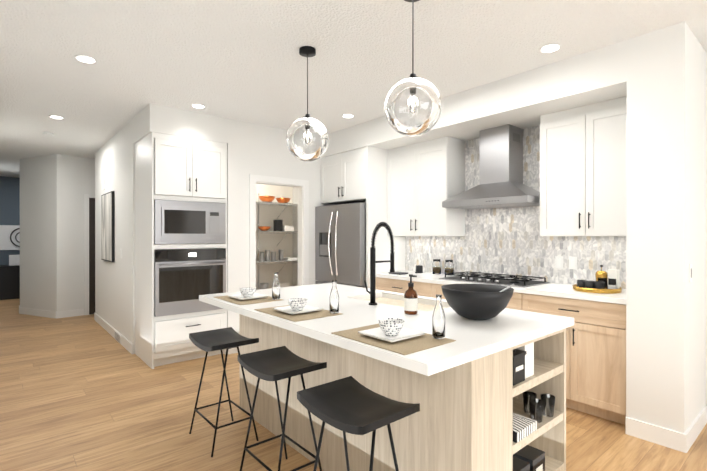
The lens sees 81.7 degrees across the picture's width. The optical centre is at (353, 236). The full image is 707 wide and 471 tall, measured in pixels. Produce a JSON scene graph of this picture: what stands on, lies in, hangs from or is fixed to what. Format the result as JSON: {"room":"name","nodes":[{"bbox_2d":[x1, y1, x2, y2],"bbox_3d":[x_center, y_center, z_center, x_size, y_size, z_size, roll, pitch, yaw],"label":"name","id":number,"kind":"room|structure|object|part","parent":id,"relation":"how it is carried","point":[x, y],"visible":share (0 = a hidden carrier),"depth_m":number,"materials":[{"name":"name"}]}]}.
{"room":"kitchen","nodes":[
{"label":"kitchen","id":0,"kind":"room"},
{"bbox_2d":[0,176,19,264],"bbox_3d":[-7.504,-0.011,9.906,4.500,2.740,0.100,0,0,-41],"label":"wall","id":1,"kind":"structure","parent":0,"point":[9,200],"depth_m":9.45,"materials":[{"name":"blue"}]},
{"bbox_2d":[20,154,91,314],"bbox_3d":[-5.047,-0.007,7.521,1.670,2.740,1.220,0,0,-41],"label":"wall","id":2,"kind":"structure","parent":0,"point":[54,188],"depth_m":6.98,"materials":[{"name":"white paint"}]},
{"bbox_2d":[84,194,94,314],"bbox_3d":[-4.359,0.314,7.353,0.805,2.100,0.030,0,0,-41],"label":"door","id":3,"kind":"structure","parent":2,"relation":"in","point":[89,235],"depth_m":7.13,"materials":[{"name":"grey wood"}]},
{"bbox_2d":[92,119,134,353],"bbox_3d":[-3.356,-0.004,5.770,0.120,2.740,2.580,0,0,-41],"label":"wall","id":4,"kind":"structure","parent":0,"point":[114,162],"depth_m":5.35,"materials":[{"name":"white paint"}]},
{"bbox_2d":[101,191,114,261],"bbox_3d":[-3.497,-0.134,5.813,0.036,0.960,0.770,0,0,-41],"label":"painting","id":5,"kind":"object","parent":4,"relation":"attached to","point":[108,226],"visible":1,"depth_m":5.67,"materials":[{"name":"black"}]},
{"bbox_2d":[115,331,120,343],"bbox_3d":[-3.067,1.309,5.315,0.008,0.105,0.350,0,0,-41],"label":"air vent","id":6,"kind":"object","parent":4,"relation":"in","point":[117,337],"visible":0.98,"depth_m":5.26,"materials":[{"name":"white metal"}]},
{"bbox_2d":[19,305,706,452],"bbox_3d":[-0.714,1.312,3.809,4.080,0.115,16.000,0,0,-41],"label":"baseboard","id":7,"kind":"structure","parent":4,"relation":"attached to","point":[672,439],"depth_m":2.80,"materials":[{"name":"white wood"}]},
{"bbox_2d":[133,103,336,333],"bbox_3d":[-1.293,-0.004,5.444,2.830,2.740,0.840,0,0,-41],"label":"wall","id":8,"kind":"structure","parent":0,"point":[256,149],"depth_m":4.84,"materials":[{"name":"white paint"}]},
{"bbox_2d":[249,174,308,287],"bbox_3d":[-0.965,0.309,5.238,0.850,2.115,0.137,0,0,-41],"label":"door frame","id":9,"kind":"structure","parent":8,"relation":"attached to","point":[303,233],"depth_m":5.39,"materials":[{"name":"white wood"}]},
{"bbox_2d":[256,184,292,289],"bbox_3d":[-2.171,-0.005,6.561,2.710,2.740,0.120,0,0,-41],"label":"wall","id":10,"kind":"structure","parent":0,"point":[268,215],"depth_m":7.13,"materials":[{"name":"white paint"}]},
{"bbox_2d":[256,193,297,289],"bbox_3d":[-1.653,0.217,6.656,1.760,1.904,0.402,0,0,-41],"label":"pantry shelving","id":11,"kind":"object","parent":10,"relation":"attached to","point":[278,226],"visible":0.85,"depth_m":6.91,"materials":[{"name":"silver painted wood"}]},
{"bbox_2d":[0,299,706,470],"bbox_3d":[-1.481,1.427,4.797,14.000,0.120,18.500,0,0,-41],"label":"floor","id":12,"kind":"structure","parent":0,"point":[84,393],"depth_m":3.06,"materials":[{"name":"brown wood"}]},
{"bbox_2d":[0,225,19,299],"bbox_3d":[-7.401,0.550,9.403,2.200,1.620,0.800,0,0,-41],"label":"desk","id":13,"kind":"object","parent":12,"relation":"on","point":[10,272],"visible":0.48,"depth_m":8.95,"materials":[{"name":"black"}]},
{"bbox_2d":[135,132,226,368],"bbox_3d":[-1.979,0.144,4.719,0.805,2.447,0.802,0,0,-41],"label":"tall cabinet","id":14,"kind":"object","parent":12,"relation":"on","point":[180,224],"visible":1,"depth_m":4.43,"materials":[{"name":"white wood"}]},
{"bbox_2d":[154,248,225,316],"bbox_3d":[-1.964,0.483,4.702,0.755,0.690,0.755,0,0,-41],"label":"wall oven","id":15,"kind":"object","parent":14,"relation":"in","point":[181,275],"depth_m":4.42,"materials":[{"name":"silver metal"}]},
{"bbox_2d":[154,200,225,243],"bbox_3d":[-1.944,-0.152,4.678,0.755,0.460,0.614,0,0,-41],"label":"microwave","id":16,"kind":"object","parent":14,"relation":"in","point":[175,221],"depth_m":4.43,"materials":[{"name":"silver metal"}]},
{"bbox_2d":[189,327,258,456],"bbox_3d":[-0.886,1.019,2.779,0.323,0.692,0.430,0,0,-41],"label":"stool","id":17,"kind":"object","parent":12,"relation":"on","point":[219,339],"visible":1,"depth_m":2.73,"materials":[{"name":"black leather"}]},
{"bbox_3d":[-0.886,0.705,2.778,0.310,0.062,0.430,0,0,-41],"label":"seat","id":18,"kind":"part","parent":17,"relation":"part of","materials":[{"name":"black leather"}]},
{"bbox_2d":[238,346,326,470],"bbox_3d":[-0.401,1.020,2.259,0.323,0.692,0.430,0,0,-41],"label":"stool","id":19,"kind":"object","parent":12,"relation":"on","point":[276,364],"visible":1,"depth_m":2.22,"materials":[{"name":"black leather"}]},
{"bbox_3d":[-0.401,0.705,2.259,0.310,0.062,0.430,0,0,-41],"label":"seat","id":20,"kind":"part","parent":19,"relation":"part of","materials":[{"name":"black leather"}]},
{"bbox_2d":[315,202,365,287],"bbox_3d":[0.030,0.467,5.405,0.811,1.760,0.910,0,0,-41],"label":"fridge","id":21,"kind":"object","parent":12,"relation":"on","point":[340,243],"visible":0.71,"depth_m":5.09,"materials":[{"name":"silver metal"}]},
{"bbox_2d":[297,376,419,470],"bbox_3d":[0.011,1.021,1.717,0.323,0.692,0.430,0,0,-41],"label":"stool","id":22,"kind":"object","parent":12,"relation":"on","point":[350,404],"visible":1,"depth_m":1.67,"materials":[{"name":"black leather"}]},
{"bbox_3d":[0.011,0.706,1.716,0.310,0.062,0.430,0,0,-41],"label":"seat","id":23,"kind":"part","parent":22,"relation":"part of","materials":[{"name":"black leather"}]},
{"bbox_2d":[321,146,404,287],"bbox_3d":[0.103,0.142,5.447,0.701,2.448,0.964,0,0,-41],"label":"tall cabinet","id":24,"kind":"object","parent":12,"relation":"on","point":[356,176],"visible":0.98,"depth_m":5.05,"materials":[{"name":"white wood"}]},
{"bbox_2d":[239,295,567,470],"bbox_3d":[0.125,0.926,2.736,0.900,0.890,2.120,0,0,-41],"label":"kitchen island","id":25,"kind":"object","parent":12,"relation":"on","point":[464,392],"depth_m":2.03,"materials":[{"name":"brown wood"}]},
{"bbox_2d":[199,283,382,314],"bbox_3d":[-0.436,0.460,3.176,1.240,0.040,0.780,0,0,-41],"label":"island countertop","id":26,"kind":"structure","parent":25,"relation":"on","point":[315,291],"depth_m":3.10,"materials":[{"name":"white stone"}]},
{"bbox_2d":[214,296,282,304],"bbox_3d":[-0.749,0.438,2.895,0.320,0.003,0.450,0,0,-41],"label":"placemat","id":27,"kind":"object","parent":26,"relation":"on","point":[267,299],"depth_m":2.79,"materials":[{"name":"beige fabric"}]},
{"bbox_2d":[227,293,267,299],"bbox_3d":[-0.749,0.427,2.895,0.210,0.018,0.210,0,0,-41],"label":"plate","id":28,"kind":"object","parent":27,"relation":"on","point":[238,296],"depth_m":2.90,"materials":[{"name":"white ceramic"}]},
{"bbox_2d":[240,287,255,297],"bbox_3d":[-0.749,0.399,2.895,0.115,0.062,0.115,0,0,43],"label":"bowl","id":29,"kind":"object","parent":28,"relation":"on","point":[248,292],"depth_m":2.86,"materials":[{"name":"white ceramic"}]},
{"bbox_2d":[272,272,279,299],"bbox_3d":[-0.540,0.344,2.850,0.055,0.185,0.055,0,0,40],"label":"glass bottle","id":30,"kind":"object","parent":27,"relation":"on","point":[276,285],"depth_m":2.83,"materials":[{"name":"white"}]},
{"bbox_2d":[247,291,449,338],"bbox_3d":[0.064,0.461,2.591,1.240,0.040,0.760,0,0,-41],"label":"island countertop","id":31,"kind":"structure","parent":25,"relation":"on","point":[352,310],"depth_m":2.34,"materials":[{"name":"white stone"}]},
{"bbox_2d":[254,305,341,321],"bbox_3d":[-0.327,0.439,2.387,0.320,0.003,0.450,0,0,-41],"label":"placemat","id":32,"kind":"object","parent":31,"relation":"on","point":[321,313],"depth_m":2.30,"materials":[{"name":"beige fabric"}]},
{"bbox_2d":[273,305,321,313],"bbox_3d":[-0.327,0.428,2.387,0.210,0.018,0.210,0,0,-41],"label":"plate","id":33,"kind":"object","parent":32,"relation":"on","point":[287,309],"depth_m":2.39,"materials":[{"name":"white ceramic"}]},
{"bbox_2d":[288,298,306,310],"bbox_3d":[-0.327,0.399,2.387,0.115,0.062,0.115,0,0,43],"label":"bowl","id":34,"kind":"object","parent":33,"relation":"on","point":[297,304],"depth_m":2.35,"materials":[{"name":"white ceramic"}]},
{"bbox_2d":[329,280,338,312],"bbox_3d":[-0.110,0.345,2.349,0.055,0.185,0.055,0,0,40],"label":"glass bottle","id":35,"kind":"object","parent":32,"relation":"on","point":[334,296],"depth_m":2.33,"materials":[{"name":"clear glass"}]},
{"bbox_2d":[364,222,394,304],"bbox_3d":[0.172,0.172,2.717,0.225,0.537,0.109,0,0,-41],"label":"faucet","id":36,"kind":"object","parent":31,"relation":"on","point":[373,262],"visible":1,"depth_m":2.64,"materials":[{"name":"black metal"}]},
{"bbox_2d":[319,307,573,378],"bbox_3d":[0.520,0.462,2.059,1.240,0.040,0.640,0,0,-41],"label":"island countertop","id":37,"kind":"structure","parent":25,"relation":"on","point":[475,339],"depth_m":1.84,"materials":[{"name":"white stone"}]},
{"bbox_2d":[331,324,455,354],"bbox_3d":[0.166,0.440,1.796,0.320,0.003,0.450,0,0,-41],"label":"placemat","id":38,"kind":"object","parent":37,"relation":"on","point":[425,341],"depth_m":1.71,"materials":[{"name":"beige fabric"}]},
{"bbox_2d":[358,327,424,341],"bbox_3d":[0.166,0.429,1.796,0.210,0.018,0.210,0,0,-41],"label":"plate","id":39,"kind":"object","parent":38,"relation":"on","point":[379,333],"depth_m":1.80,"materials":[{"name":"white ceramic"}]},
{"bbox_2d":[378,318,403,335],"bbox_3d":[0.166,0.400,1.796,0.115,0.062,0.115,0,0,43],"label":"bowl","id":40,"kind":"object","parent":39,"relation":"on","point":[391,326],"depth_m":1.76,"materials":[{"name":"white ceramic"}]},
{"bbox_2d":[432,294,444,338],"bbox_3d":[0.370,0.345,1.773,0.055,0.185,0.055,0,0,40],"label":"glass bottle","id":41,"kind":"object","parent":38,"relation":"on","point":[438,324],"depth_m":1.75,"materials":[{"name":"clear glass"}]},
{"bbox_2d":[404,274,417,314],"bbox_3d":[0.332,0.329,2.346,0.084,0.224,0.077,0,0,-41],"label":"soap dispenser","id":42,"kind":"object","parent":37,"relation":"on","point":[410,301],"visible":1,"depth_m":2.32,"materials":[{"name":"orange glass"}]},
{"bbox_2d":[441,283,513,319],"bbox_3d":[0.666,0.344,2.211,0.376,0.194,0.376,0,0,-41],"label":"bowl","id":43,"kind":"object","parent":37,"relation":"on","point":[478,301],"visible":1,"depth_m":2.10,"materials":[{"name":"black ceramic"}]},
{"bbox_2d":[513,349,526,385],"bbox_3d":[0.747,0.611,1.971,0.120,0.160,0.120,0,0,-41],"label":"storage box","id":44,"kind":"object","parent":25,"relation":"in","point":[518,366],"visible":0.44,"depth_m":1.93,"materials":[{"name":"black"}]},
{"bbox_2d":[513,454,532,470],"bbox_3d":[0.762,1.156,1.970,0.130,0.130,0.122,0,0,-41],"label":"box","id":45,"kind":"object","parent":25,"relation":"in","point":[520,463],"depth_m":1.97,"materials":[{"name":"black"}]},
{"bbox_2d":[516,342,533,378],"bbox_3d":[0.825,0.609,2.064,0.090,0.165,0.130,0,0,-41],"label":"book","id":46,"kind":"object","parent":25,"relation":"in","point":[529,361],"visible":0.21,"depth_m":2.02,"materials":[{"name":"white paper"}]},
{"bbox_2d":[513,413,536,442],"bbox_3d":[0.762,0.923,2.024,0.200,0.057,0.200,0,0,-41],"label":"book","id":47,"kind":"object","parent":25,"relation":"in","point":[523,427],"visible":0.31,"depth_m":1.96,"materials":[{"name":"white paper"}]},
{"bbox_2d":[515,445,544,470],"bbox_3d":[0.883,1.156,2.074,0.130,0.130,0.122,0,0,-41],"label":"box","id":48,"kind":"object","parent":25,"relation":"in","point":[528,458],"depth_m":2.05,"materials":[{"name":"black"}]},
{"bbox_2d":[523,391,554,422],"bbox_3d":[0.968,0.901,2.174,0.181,0.100,0.152,0,0,-41],"label":"tumblers","id":49,"kind":"object","parent":25,"relation":"in","point":[537,410],"visible":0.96,"depth_m":2.15,"materials":[{"name":"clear glass"}]},
{"bbox_2d":[376,277,431,296],"bbox_3d":[0.741,0.922,4.758,0.627,0.890,0.910,0,0,-41],"label":"base cabinet","id":50,"kind":"object","parent":12,"relation":"on","point":[386,284],"depth_m":4.52,"materials":[{"name":"brown wood"}]},
{"bbox_2d":[432,283,527,310],"bbox_3d":[1.353,0.924,4.044,0.627,0.890,1.076,0,0,-41],"label":"base cabinet","id":51,"kind":"object","parent":12,"relation":"on","point":[518,301],"depth_m":3.52,"materials":[{"name":"brown wood"}]},
{"bbox_2d":[376,270,625,304],"bbox_3d":[1.298,0.459,4.085,0.627,0.040,2.660,0,0,-41],"label":"countertop","id":52,"kind":"structure","parent":51,"relation":"on","point":[559,290],"depth_m":3.46,"materials":[{"name":"white stone"}]},
{"bbox_2d":[389,272,407,274],"bbox_3d":[0.524,0.428,4.775,0.140,0.018,0.180,0,0,-41],"label":"notebook","id":53,"kind":"object","parent":52,"relation":"on","point":[399,273],"visible":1,"depth_m":4.75,"materials":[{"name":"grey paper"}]},
{"bbox_2d":[415,265,422,272],"bbox_3d":[0.782,0.391,4.904,0.104,0.092,0.084,0,0,-41],"label":"canister","id":54,"kind":"object","parent":52,"relation":"on","point":[419,268],"visible":1,"depth_m":4.88,"materials":[{"name":"black"}]},
{"bbox_2d":[432,259,440,273],"bbox_3d":[0.970,0.351,4.762,0.099,0.172,0.099,0,0,43],"label":"pasta jar","id":55,"kind":"object","parent":52,"relation":"on","point":[436,266],"depth_m":4.72,"materials":[{"name":"clear glass"}]},
{"bbox_2d":[445,260,453,273],"bbox_3d":[1.089,0.351,4.653,0.099,0.172,0.099,0,0,43],"label":"pasta jar","id":56,"kind":"object","parent":52,"relation":"on","point":[449,266],"depth_m":4.61,"materials":[{"name":"clear glass"}]},
{"bbox_2d":[439,271,549,286],"bbox_3d":[1.360,0.411,4.023,0.490,0.054,0.910,0,0,-41],"label":"cooktop","id":57,"kind":"object","parent":52,"relation":"in","point":[495,279],"visible":1,"depth_m":3.91,"materials":[{"name":"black metal"}]},
{"bbox_2d":[572,265,621,293],"bbox_3d":[1.972,0.335,3.316,0.344,0.209,0.344,0,0,-41],"label":"tray","id":58,"kind":"object","parent":52,"relation":"on","point":[605,282],"visible":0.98,"depth_m":3.24,"materials":[{"name":"gold metal"}]},
{"bbox_2d":[528,294,625,424],"bbox_3d":[1.921,0.925,3.381,0.627,0.890,0.776,0,0,-41],"label":"base cabinet","id":59,"kind":"object","parent":12,"relation":"on","point":[596,359],"depth_m":3.06,"materials":[{"name":"brown wood"}]},
{"bbox_2d":[0,0,706,177],"bbox_3d":[-1.481,-1.433,4.793,14.000,0.120,18.500,0,0,-41],"label":"ceiling","id":60,"kind":"structure","parent":0,"point":[243,60],"depth_m":3.04,"materials":[{"name":"white paint"}]},
{"bbox_2d":[49,115,64,118],"bbox_3d":[-3.404,-1.368,4.686,0.149,0.007,0.149,0,0,43],"label":"recessed light","id":61,"kind":"object","parent":60,"relation":"in","point":[51,116],"depth_m":4.68,"materials":[{"name":"white"}]},
{"bbox_2d":[74,55,96,63],"bbox_3d":[-2.063,-1.366,3.150,0.149,0.007,0.149,0,0,25],"label":"recessed light","id":62,"kind":"object","parent":60,"relation":"in","point":[82,58],"depth_m":3.14,"materials":[{"name":"white"}]},
{"bbox_2d":[191,104,205,108],"bbox_3d":[-1.627,-1.368,4.287,0.149,0.007,0.149,0,0,43],"label":"recessed light","id":63,"kind":"object","parent":60,"relation":"in","point":[200,106],"depth_m":4.29,"materials":[{"name":"white"}]},
{"bbox_2d":[286,46,328,160],"bbox_3d":[-0.337,-0.961,2.996,0.314,0.817,0.314,0,0,-41],"label":"pendant light","id":64,"kind":"object","parent":60,"relation":"hanging from","point":[307,137],"visible":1,"depth_m":2.89,"materials":[{"name":"clear glass"}]},
{"bbox_3d":[-0.337,-0.708,2.996,0.314,0.311,0.314,0,0,-41],"label":"globe","id":65,"kind":"part","parent":64,"relation":"part of","materials":[{"name":"clear glass"}]},
{"bbox_2d":[342,114,354,117],"bbox_3d":[-0.060,-1.368,4.640,0.149,0.007,0.149,0,0,40],"label":"recessed light","id":66,"kind":"object","parent":60,"relation":"in","point":[344,115],"depth_m":4.63,"materials":[{"name":"white"}]},
{"bbox_2d":[385,0,441,136],"bbox_3d":[0.331,-0.965,2.277,0.314,0.807,0.314,0,0,-41],"label":"pendant light","id":67,"kind":"object","parent":60,"relation":"hanging from","point":[413,105],"visible":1,"depth_m":2.17,"materials":[{"name":"clear glass"}]},
{"bbox_3d":[0.331,-0.717,2.278,0.314,0.311,0.314,0,0,-41],"label":"globe","id":68,"kind":"part","parent":67,"relation":"part of","materials":[{"name":"clear glass"}]},
{"bbox_2d":[539,43,561,52],"bbox_3d":[1.427,-1.366,2.965,0.149,0.007,0.149,0,0,43],"label":"recessed light","id":69,"kind":"object","parent":60,"relation":"in","point":[550,47],"depth_m":2.96,"materials":[{"name":"white"}]},
{"bbox_2d":[293,52,706,404],"bbox_3d":[2.475,0.000,3.312,0.120,2.740,11.100,0,0,-41],"label":"wall","id":70,"kind":"structure","parent":0,"point":[295,236],"depth_m":7.27,"materials":[{"name":"white paint"}]},
{"bbox_2d":[387,136,464,235],"bbox_3d":[0.825,-0.543,4.835,0.372,1.076,0.901,0,0,-41],"label":"upper cabinet","id":71,"kind":"object","parent":70,"relation":"attached to","point":[425,179],"visible":1,"depth_m":4.62,"materials":[{"name":"white wood"}]},
{"bbox_2d":[442,124,539,209],"bbox_3d":[1.404,-0.687,4.059,0.502,0.782,0.910,0,0,-41],"label":"range hood","id":72,"kind":"object","parent":70,"relation":"attached to","point":[501,185],"visible":0.98,"depth_m":4.00,"materials":[{"name":"silver metal"}]},
{"bbox_2d":[405,126,625,288],"bbox_3d":[1.544,-0.321,4.294,0.012,1.518,2.660,0,0,-41],"label":"tile backsplash","id":73,"kind":"structure","parent":70,"relation":"attached to","point":[510,241],"depth_m":4.14,"materials":[{"name":"grey tile"}]},
{"bbox_2d":[555,256,562,268],"bbox_3d":[1.928,0.242,3.831,0.007,0.115,0.070,0,0,-41],"label":"outlet","id":74,"kind":"object","parent":70,"relation":"attached to","point":[559,262],"depth_m":3.83,"materials":[{"name":"white plastic"}]},
{"bbox_2d":[569,257,576,268],"bbox_3d":[2.006,0.242,3.739,0.007,0.115,0.070,0,0,-41],"label":"outlet","id":75,"kind":"object","parent":70,"relation":"attached to","point":[572,260],"depth_m":3.74,"materials":[{"name":"white plastic"}]},
{"bbox_2d":[540,96,626,235],"bbox_3d":[2.014,-0.540,3.446,0.372,1.076,0.756,0,0,-41],"label":"upper cabinet","id":76,"kind":"object","parent":70,"relation":"attached to","point":[582,170],"visible":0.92,"depth_m":3.35,"materials":[{"name":"white wood"}]},
{"bbox_2d":[320,21,705,432],"bbox_3d":[1.082,-0.002,4.324,0.680,2.740,3.950,0,0,-41],"label":"wall","id":77,"kind":"structure","parent":0,"point":[657,78],"depth_m":2.78,"materials":[{"name":"white paint"}]},
{"bbox_2d":[689,264,691,281],"bbox_3d":[2.229,0.241,2.700,0.070,0.120,0.008,0,0,-41],"label":"light switch","id":78,"kind":"object","parent":77,"relation":"attached to","point":[690,265],"depth_m":2.69,"materials":[{"name":"white plastic"}]}
]}

